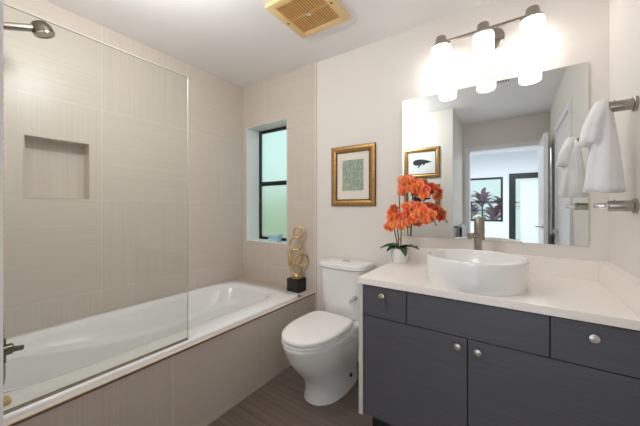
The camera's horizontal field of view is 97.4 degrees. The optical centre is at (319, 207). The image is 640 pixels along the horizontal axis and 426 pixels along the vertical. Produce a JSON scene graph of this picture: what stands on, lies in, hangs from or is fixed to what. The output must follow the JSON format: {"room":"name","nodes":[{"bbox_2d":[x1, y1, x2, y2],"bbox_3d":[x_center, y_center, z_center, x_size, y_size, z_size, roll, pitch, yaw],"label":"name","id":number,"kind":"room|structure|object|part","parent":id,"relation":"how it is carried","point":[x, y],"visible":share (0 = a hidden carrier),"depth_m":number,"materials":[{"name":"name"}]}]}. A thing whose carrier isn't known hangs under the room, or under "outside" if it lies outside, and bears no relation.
{"room":"bathroom","nodes":[
{"label":"bathroom","id":0,"kind":"room"},
{"bbox_2d":[0,0,2,425],"bbox_3d":[-1.436,-0.016,0.483,1.691,2.440,0.978,0,0,34],"label":"wall","id":1,"kind":"structure","parent":0,"point":[1,1],"depth_m":0.41,"materials":[{"name":"white paint"}]},
{"bbox_2d":[3,339,23,363],"bbox_3d":[-1.460,0.649,1.231,0.120,0.120,0.229,0,0,34],"label":"valve","id":2,"kind":"object","parent":1,"relation":"attached to","point":[8,349],"visible":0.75,"depth_m":1.27,"materials":[{"name":"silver metal"}]},
{"bbox_2d":[3,20,54,385],"bbox_3d":[-1.428,-0.041,1.274,0.085,1.735,0.340,0,0,34],"label":"shower","id":3,"kind":"object","parent":1,"relation":"attached to","point":[40,29],"visible":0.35,"depth_m":1.34,"materials":[{"name":"silver metal"}]},
{"bbox_3d":[-1.431,-0.830,1.273,0.034,0.096,0.206,0,0,34],"label":"handle","id":4,"kind":"part","parent":3,"relation":"part of","materials":[{"name":"silver metal"}]},
{"bbox_2d":[3,0,242,336],"bbox_3d":[-1.370,-0.016,2.219,0.163,2.440,2.318,0,0,34],"label":"wall","id":5,"kind":"structure","parent":0,"point":[95,133],"depth_m":1.92,"materials":[{"name":"beige tile"}]},
{"bbox_2d":[3,292,314,425],"bbox_3d":[-0.585,0.967,1.635,0.034,0.474,1.884,0,0,34],"label":"bathtub surround","id":6,"kind":"structure","parent":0,"point":[195,386],"depth_m":1.48,"materials":[{"name":"beige tile"}]},
{"bbox_2d":[7,293,314,425],"bbox_3d":[-0.572,0.733,1.625,0.007,0.008,1.882,0,0,34],"label":"trim","id":7,"kind":"structure","parent":6,"relation":"attached to","point":[215,336],"depth_m":1.24,"materials":[{"name":"brown metal"}]},
{"bbox_2d":[45,0,491,87],"bbox_3d":[-0.409,-1.276,1.085,3.100,0.080,3.170,0,0,34],"label":"ceiling","id":8,"kind":"structure","parent":0,"point":[241,43],"depth_m":1.93,"materials":[{"name":"white paint"}]},
{"bbox_2d":[265,0,349,38],"bbox_3d":[-0.072,-1.222,1.763,0.383,0.027,0.380,0,0,34],"label":"exhaust fan","id":9,"kind":"object","parent":8,"relation":"attached to","point":[306,18],"visible":1,"depth_m":1.77,"materials":[{"name":"plastic"}]},
{"bbox_2d":[236,278,310,296],"bbox_3d":[-0.466,0.967,2.620,0.882,0.474,0.124,0,0,34],"label":"tub ledge","id":10,"kind":"object","parent":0,"point":[241,279],"visible":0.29,"depth_m":2.66,"materials":[{"name":"beige tile"}]},
{"bbox_2d":[287,226,308,292],"bbox_3d":[-0.223,0.446,2.456,0.229,0.566,0.121,0,0,34],"label":"ring sculpture","id":11,"kind":"object","parent":10,"relation":"on","point":[296,283],"visible":1,"depth_m":2.42,"materials":[{"name":"gold metal"}]},
{"bbox_2d":[243,63,314,291],"bbox_3d":[-0.359,-0.016,2.746,0.916,2.440,0.206,0,0,34],"label":"tiled wall","id":12,"kind":"structure","parent":0,"point":[290,95],"depth_m":2.57,"materials":[{"name":"beige tile"}]},
{"bbox_2d":[246,118,286,243],"bbox_3d":[-0.471,-0.238,2.822,0.549,1.159,0.207,0,0,34],"label":"window","id":13,"kind":"structure","parent":12,"relation":"in","point":[266,144],"depth_m":2.93,"materials":[{"name":"white paint"}]},
{"bbox_3d":[-0.426,-0.238,2.889,0.541,1.151,0.036,0,0,34],"label":"frame","id":14,"kind":"part","parent":13,"relation":"part of","materials":[{"name":"black metal"}]},
{"bbox_3d":[-0.426,0.043,2.888,0.509,0.538,0.006,0,0,34],"label":"pane","id":15,"kind":"part","parent":13,"relation":"part of","materials":[{"name":"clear glass"}]},
{"bbox_3d":[-0.420,-0.528,2.898,0.509,0.519,0.006,0,0,34],"label":"pane","id":16,"kind":"part","parent":13,"relation":"part of","materials":[{"name":"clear glass"}]},
{"bbox_2d":[267,233,282,242],"bbox_3d":[-0.443,0.298,2.759,0.160,0.080,0.096,0,0,34],"label":"dish","id":17,"kind":"object","parent":13,"relation":"on","point":[272,237],"visible":0.98,"depth_m":2.72,"materials":[{"name":"teal ceramic"}]},
{"bbox_2d":[268,236,281,241],"bbox_3d":[-0.443,0.304,2.759,0.144,0.052,0.084,0,0,34],"label":"bowl","id":18,"kind":"object","parent":17,"relation":"on","point":[270,238],"depth_m":2.72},
{"bbox_2d":[207,362,372,425],"bbox_3d":[-0.474,1.234,0.990,3.100,0.060,3.100,0,0,34],"label":"floor","id":19,"kind":"structure","parent":0,"point":[281,401],"depth_m":1.68,"materials":[{"name":"brown wood"}]},
{"bbox_2d":[3,279,298,422],"bbox_3d":[-0.998,0.959,1.842,0.878,0.490,1.755,0,0,34],"label":"bathtub","id":20,"kind":"object","parent":19,"relation":"on","point":[57,356],"visible":0.6,"depth_m":1.74,"materials":[{"name":"white ceramic"}]},
{"bbox_2d":[3,395,11,405],"bbox_3d":[-1.148,0.704,1.019,0.045,0.020,0.037,0,0,34],"label":"soap bar","id":21,"kind":"object","parent":20,"relation":"on","point":[7,399],"visible":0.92,"depth_m":1.02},
{"bbox_2d":[3,3,187,414],"bbox_3d":[-0.932,0.005,1.203,0.016,1.416,0.770,0,0,34],"label":"screen","id":22,"kind":"object","parent":20,"relation":"on","point":[17,407],"visible":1,"depth_m":1.23,"materials":[{"name":"clear glass"}]},
{"bbox_2d":[282,257,374,405],"bbox_3d":[0.039,0.800,1.880,0.408,0.806,0.760,0,0,34],"label":"toilet","id":23,"kind":"object","parent":19,"relation":"on","point":[322,347],"visible":0.94,"depth_m":1.76,"materials":[{"name":"white ceramic"}]},
{"bbox_3d":[-0.030,0.785,1.764,0.346,0.016,0.488,0,0,34],"label":"seat","id":24,"kind":"part","parent":23,"relation":"part of","materials":[{"name":"white plastic"}]},
{"bbox_3d":[-0.028,0.759,1.768,0.348,0.035,0.496,0,0,34],"label":"lid","id":25,"kind":"part","parent":23,"relation":"part of","materials":[{"name":"white plastic"}]},
{"bbox_3d":[0.035,0.999,1.859,0.358,0.410,0.720,0,0,34],"label":"bowl","id":26,"kind":"part","parent":23,"relation":"part of","materials":[{"name":"white ceramic"}]},
{"bbox_3d":[0.190,0.622,2.100,0.386,0.353,0.215,0,0,34],"label":"tank","id":27,"kind":"part","parent":23,"relation":"part of","materials":[{"name":"white ceramic"}]},
{"bbox_3d":[0.188,0.425,2.097,0.408,0.042,0.233,0,0,34],"label":"tank lid","id":28,"kind":"part","parent":23,"relation":"part of","materials":[{"name":"white ceramic"}]},
{"bbox_3d":[0.232,0.635,1.951,0.061,0.060,0.049,0,0,34],"label":"flush lever","id":29,"kind":"part","parent":23,"relation":"part of","materials":[{"name":"silver metal"}]},
{"bbox_2d":[359,283,639,425],"bbox_3d":[0.813,0.803,1.431,1.069,0.802,0.651,0,0,34],"label":"vanity cabinet","id":30,"kind":"object","parent":19,"relation":"on","point":[425,360],"visible":0.95,"depth_m":1.16,"materials":[{"name":"grey wood"}]},
{"bbox_3d":[0.389,0.747,1.739,0.023,0.690,0.621,0,0,34],"label":"panel","id":31,"kind":"part","parent":30,"relation":"part of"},
{"bbox_3d":[0.310,0.442,1.400,0.032,0.032,0.032,0,0,34],"label":"knob","id":32,"kind":"part","parent":30,"relation":"part of","materials":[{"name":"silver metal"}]},
{"bbox_3d":[0.325,0.483,1.420,0.225,0.153,0.018,0,0,34],"label":"drawer","id":33,"kind":"part","parent":30,"relation":"part of","materials":[{"name":"grey wood"}]},
{"bbox_3d":[0.433,0.821,1.346,0.486,0.514,0.018,0,0,34],"label":"door","id":34,"kind":"part","parent":30,"relation":"part of","materials":[{"name":"grey wood"}]},
{"bbox_3d":[0.591,0.596,1.208,0.032,0.032,0.032,0,0,34],"label":"knob","id":35,"kind":"part","parent":30,"relation":"part of","materials":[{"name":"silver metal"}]},
{"bbox_3d":[0.653,0.600,1.165,0.032,0.032,0.032,0,0,34],"label":"knob","id":36,"kind":"part","parent":30,"relation":"part of","materials":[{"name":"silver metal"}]},
{"bbox_3d":[0.640,0.483,1.205,0.530,0.153,0.018,0,0,34],"label":"drawer panel","id":37,"kind":"part","parent":30,"relation":"part of","materials":[{"name":"grey wood"}]},
{"bbox_2d":[358,245,639,330],"bbox_3d":[0.818,0.336,1.443,1.073,0.131,0.627,0,0,34],"label":"countertop","id":38,"kind":"structure","parent":30,"relation":"on","point":[598,292],"depth_m":1.23,"materials":[{"name":"beige stone"}]},
{"bbox_2d":[380,174,436,263],"bbox_3d":[0.542,0.080,1.799,0.193,0.578,0.366,0,0,-31],"label":"potted orchid","id":39,"kind":"object","parent":38,"relation":"on","point":[406,183],"visible":1,"depth_m":1.76,"materials":[{"name":"orange plant"}]},
{"bbox_3d":[0.451,0.129,1.837,0.076,0.057,0.014,18,17,33],"label":"flower","id":40,"kind":"part","parent":39,"relation":"part of","materials":[{"name":"orange plant"}]},
{"bbox_3d":[0.462,0.059,1.831,0.073,0.055,0.013,-25,-27,38],"label":"flower","id":41,"kind":"part","parent":39,"relation":"part of","materials":[{"name":"orange plant"}]},
{"bbox_3d":[0.476,0.035,1.833,0.082,0.064,0.013,0,0,12],"label":"flower","id":42,"kind":"part","parent":39,"relation":"part of","materials":[{"name":"orange plant"}]},
{"bbox_3d":[0.482,0.109,1.815,0.078,0.058,0.014,-16,-1,25],"label":"flower","id":43,"kind":"part","parent":39,"relation":"part of","materials":[{"name":"orange plant"}]},
{"bbox_3d":[0.477,0.004,1.812,0.069,0.053,0.015,9,8,-25],"label":"flower","id":44,"kind":"part","parent":39,"relation":"part of","materials":[{"name":"orange plant"}]},
{"bbox_3d":[0.494,0.058,1.768,0.079,0.059,0.014,17,0,-16],"label":"flower","id":45,"kind":"part","parent":39,"relation":"part of","materials":[{"name":"orange plant"}]},
{"bbox_3d":[0.535,0.321,1.881,0.120,0.096,0.120,0,0,34],"label":"pot","id":46,"kind":"part","parent":39,"relation":"part of","materials":[{"name":"white ceramic"}]},
{"bbox_3d":[0.578,0.072,1.792,0.048,0.454,0.196,0,0,-37],"label":"stem","id":47,"kind":"part","parent":39,"relation":"part of","materials":[{"name":"green plant"}]},
{"bbox_3d":[0.516,0.119,1.791,0.070,0.052,0.018,16,17,30],"label":"flower","id":48,"kind":"part","parent":39,"relation":"part of","materials":[{"name":"orange plant"}]},
{"bbox_3d":[0.523,-0.110,1.783,0.063,0.055,0.014,0,0,37],"label":"flower","id":49,"kind":"part","parent":39,"relation":"part of","materials":[{"name":"orange plant"}]},
{"bbox_3d":[0.532,-0.175,1.763,0.076,0.059,0.016,-1,11,24],"label":"flower","id":50,"kind":"part","parent":39,"relation":"part of","materials":[{"name":"orange plant"}]},
{"bbox_3d":[0.543,0.100,1.772,0.073,0.056,0.016,-19,3,-6],"label":"flower","id":51,"kind":"part","parent":39,"relation":"part of","materials":[{"name":"orange plant"}]},
{"bbox_3d":[0.531,-0.011,1.743,0.070,0.052,0.018,-16,-20,5],"label":"flower","id":52,"kind":"part","parent":39,"relation":"part of","materials":[{"name":"orange plant"}]},
{"bbox_3d":[0.544,0.033,1.769,0.013,0.056,0.074,-13,-8,-45],"label":"flower","id":53,"kind":"part","parent":39,"relation":"part of","materials":[{"name":"orange plant"}]},
{"bbox_3d":[0.561,-0.160,1.758,0.069,0.059,0.013,0,0,-11],"label":"flower","id":54,"kind":"part","parent":39,"relation":"part of","materials":[{"name":"orange plant"}]},
{"bbox_3d":[0.568,0.083,1.758,0.075,0.066,0.011,0,0,16],"label":"flower","id":55,"kind":"part","parent":39,"relation":"part of","materials":[{"name":"orange plant"}]},
{"bbox_3d":[0.580,-0.124,1.728,0.072,0.054,0.018,-29,7,-18],"label":"flower","id":56,"kind":"part","parent":39,"relation":"part of","materials":[{"name":"orange plant"}]},
{"bbox_3d":[0.584,0.036,1.723,0.070,0.054,0.015,-25,-36,37],"label":"flower","id":57,"kind":"part","parent":39,"relation":"part of","materials":[{"name":"orange plant"}]},
{"bbox_3d":[0.605,-0.011,1.742,0.078,0.058,0.020,-5,9,-4],"label":"flower","id":58,"kind":"part","parent":39,"relation":"part of","materials":[{"name":"orange plant"}]},
{"bbox_3d":[0.613,-0.140,1.715,0.017,0.055,0.070,5,13,-36],"label":"flower","id":59,"kind":"part","parent":39,"relation":"part of","materials":[{"name":"orange plant"}]},
{"bbox_3d":[0.634,0.063,1.708,0.014,0.059,0.077,0,0,-38],"label":"flower","id":60,"kind":"part","parent":39,"relation":"part of","materials":[{"name":"orange plant"}]},
{"bbox_3d":[0.633,-0.075,1.711,0.011,0.066,0.073,0,0,-42],"label":"flower","id":61,"kind":"part","parent":39,"relation":"part of","materials":[{"name":"orange plant"}]},
{"bbox_3d":[0.630,0.016,1.698,0.068,0.051,0.012,13,9,31],"label":"flower","id":62,"kind":"part","parent":39,"relation":"part of","materials":[{"name":"orange plant"}]},
{"bbox_3d":[0.638,-0.114,1.704,0.066,0.054,0.010,0,0,1],"label":"flower","id":63,"kind":"part","parent":39,"relation":"part of","materials":[{"name":"orange plant"}]},
{"bbox_3d":[0.656,0.070,1.702,0.082,0.061,0.021,-23,4,3],"label":"flower","id":64,"kind":"part","parent":39,"relation":"part of","materials":[{"name":"orange plant"}]},
{"bbox_3d":[0.676,0.040,1.704,0.070,0.057,0.015,0,0,-11],"label":"flower","id":65,"kind":"part","parent":39,"relation":"part of","materials":[{"name":"orange plant"}]},
{"bbox_2d":[466,217,483,249],"bbox_3d":[0.883,0.213,1.603,0.138,0.311,0.054,0,0,-39],"label":"faucet","id":66,"kind":"object","parent":38,"relation":"on","point":[477,235],"visible":0.73,"depth_m":1.61,"materials":[{"name":"silver metal"}]},
{"bbox_3d":[0.872,0.160,1.596,0.111,0.035,0.029,0,0,-38],"label":"spout","id":67,"kind":"part","parent":66,"relation":"part of","materials":[{"name":"silver metal"}]},
{"bbox_3d":[0.920,0.090,1.627,0.051,0.064,0.041,0,0,34],"label":"handle","id":68,"kind":"part","parent":66,"relation":"part of","materials":[{"name":"silver metal"}]},
{"bbox_2d":[427,249,528,295],"bbox_3d":[0.752,0.302,1.373,0.433,0.134,0.433,0,0,34],"label":"vessel basin","id":69,"kind":"object","parent":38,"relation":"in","point":[476,272],"visible":1,"depth_m":1.21,"materials":[{"name":"white ceramic"}]},
{"bbox_3d":[0.846,0.821,1.065,0.505,0.514,0.018,0,0,34],"label":"door","id":70,"kind":"part","parent":30,"relation":"part of","materials":[{"name":"grey wood"}]},
{"bbox_3d":[0.942,0.449,0.968,0.032,0.032,0.032,0,0,34],"label":"knob","id":71,"kind":"part","parent":30,"relation":"part of","materials":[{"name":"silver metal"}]},
{"bbox_3d":[0.958,0.483,0.988,0.231,0.153,0.018,0,0,34],"label":"drawer","id":72,"kind":"part","parent":30,"relation":"part of","materials":[{"name":"grey wood"}]},
{"bbox_2d":[317,0,608,362],"bbox_3d":[0.808,-0.016,1.952,1.908,2.440,0.200,0,0,34],"label":"wall","id":73,"kind":"structure","parent":0,"point":[361,91],"depth_m":1.99,"materials":[{"name":"white paint"}]},
{"bbox_2d":[315,62,316,310],"bbox_3d":[-0.036,-0.016,2.401,0.015,2.440,0.012,0,0,34],"label":"trim","id":74,"kind":"structure","parent":73,"relation":"attached to","point":[315,62],"depth_m":2.40,"materials":[{"name":"beige tile"}]},
{"bbox_2d":[331,142,375,205],"bbox_3d":[0.253,-0.246,2.196,0.384,0.472,0.022,0,0,34],"label":"framed picture","id":75,"kind":"object","parent":73,"relation":"attached to","point":[353,168],"visible":1,"depth_m":2.19,"materials":[{"name":"gold metal"}]},
{"bbox_2d":[342,159,362,190],"bbox_3d":[0.256,-0.251,2.200,0.184,0.240,0.002,0,0,34],"label":"print","id":76,"kind":"object","parent":75,"relation":"attached to","point":[352,169],"depth_m":2.20},
{"bbox_2d":[431,5,545,89],"bbox_3d":[0.948,-0.902,1.629,0.558,0.322,0.174,0,0,34],"label":"vanity light","id":77,"kind":"object","parent":73,"relation":"attached to","point":[486,38],"visible":1,"depth_m":1.55,"materials":[{"name":"white glass"}]},
{"bbox_3d":[0.745,-0.862,1.730,0.109,0.241,0.109,0,0,34],"label":"lamp shade","id":78,"kind":"part","parent":77,"relation":"part of","materials":[{"name":"white glass"}]},
{"bbox_3d":[0.930,-0.862,1.603,0.109,0.241,0.109,0,0,34],"label":"lamp shade","id":79,"kind":"part","parent":77,"relation":"part of","materials":[{"name":"white glass"}]},
{"bbox_3d":[1.023,-1.001,1.670,0.124,0.124,0.022,0,0,34],"label":"plate","id":80,"kind":"part","parent":77,"relation":"part of","materials":[{"name":"silver metal"}]},
{"bbox_3d":[1.115,-0.862,1.476,0.109,0.241,0.109,0,0,34],"label":"lamp shade","id":81,"kind":"part","parent":77,"relation":"part of","materials":[{"name":"white glass"}]},
{"bbox_2d":[402,62,587,245],"bbox_3d":[0.977,-0.272,1.709,0.959,0.944,0.007,0,0,34],"label":"wall mirror","id":82,"kind":"object","parent":73,"relation":"attached to","point":[507,153],"visible":0.93,"depth_m":1.64,"materials":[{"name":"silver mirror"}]},
{"bbox_2d":[399,245,609,280],"bbox_3d":[0.986,0.320,1.689,1.073,0.098,0.030,0,0,34],"label":"backsplash","id":83,"kind":"structure","parent":73,"relation":"attached to","point":[538,265],"depth_m":1.49,"materials":[{"name":"beige stone"}]},
{"bbox_2d":[609,0,639,278],"bbox_3d":[0.681,-0.016,0.181,0.120,2.440,2.868,0,0,34],"label":"wall","id":84,"kind":"structure","parent":0,"point":[624,15],"depth_m":1.18,"materials":[{"name":"white paint"}]},
{"bbox_2d":[593,198,639,212],"bbox_3d":[1.180,-0.005,1.125,0.121,0.058,0.058,0,0,34],"label":"peg","id":85,"kind":"object","parent":84,"relation":"attached to","point":[633,205],"visible":1,"depth_m":1.10,"materials":[{"name":"silver metal"}]},
{"bbox_3d":[1.147,-0.005,1.147,0.041,0.025,0.025,0,0,34],"label":"rod","id":86,"kind":"part","parent":85,"relation":"part of","materials":[{"name":"silver metal"}]},
{"bbox_3d":[1.192,-0.005,1.116,0.071,0.043,0.043,0,0,34],"label":"post","id":87,"kind":"part","parent":85,"relation":"part of","materials":[{"name":"silver metal"}]},
{"bbox_2d":[609,95,639,111],"bbox_3d":[1.181,-0.403,1.123,0.117,0.058,0.058,0,0,34],"label":"peg","id":88,"kind":"object","parent":84,"relation":"attached to","point":[632,104],"visible":0.7,"depth_m":1.10,"materials":[{"name":"silver metal"}]},
{"bbox_2d":[579,99,625,192],"bbox_3d":[1.153,-0.246,1.151,0.142,0.376,0.141,0,0,34],"label":"hand towel","id":89,"kind":"object","parent":88,"relation":"hanging from","point":[604,172],"visible":0.98,"depth_m":1.12,"materials":[{"name":"white fabric"}]},
{"bbox_3d":[1.192,-0.403,1.116,0.071,0.043,0.043,0,0,34],"label":"post","id":90,"kind":"part","parent":88,"relation":"part of","materials":[{"name":"silver metal"}]}
]}

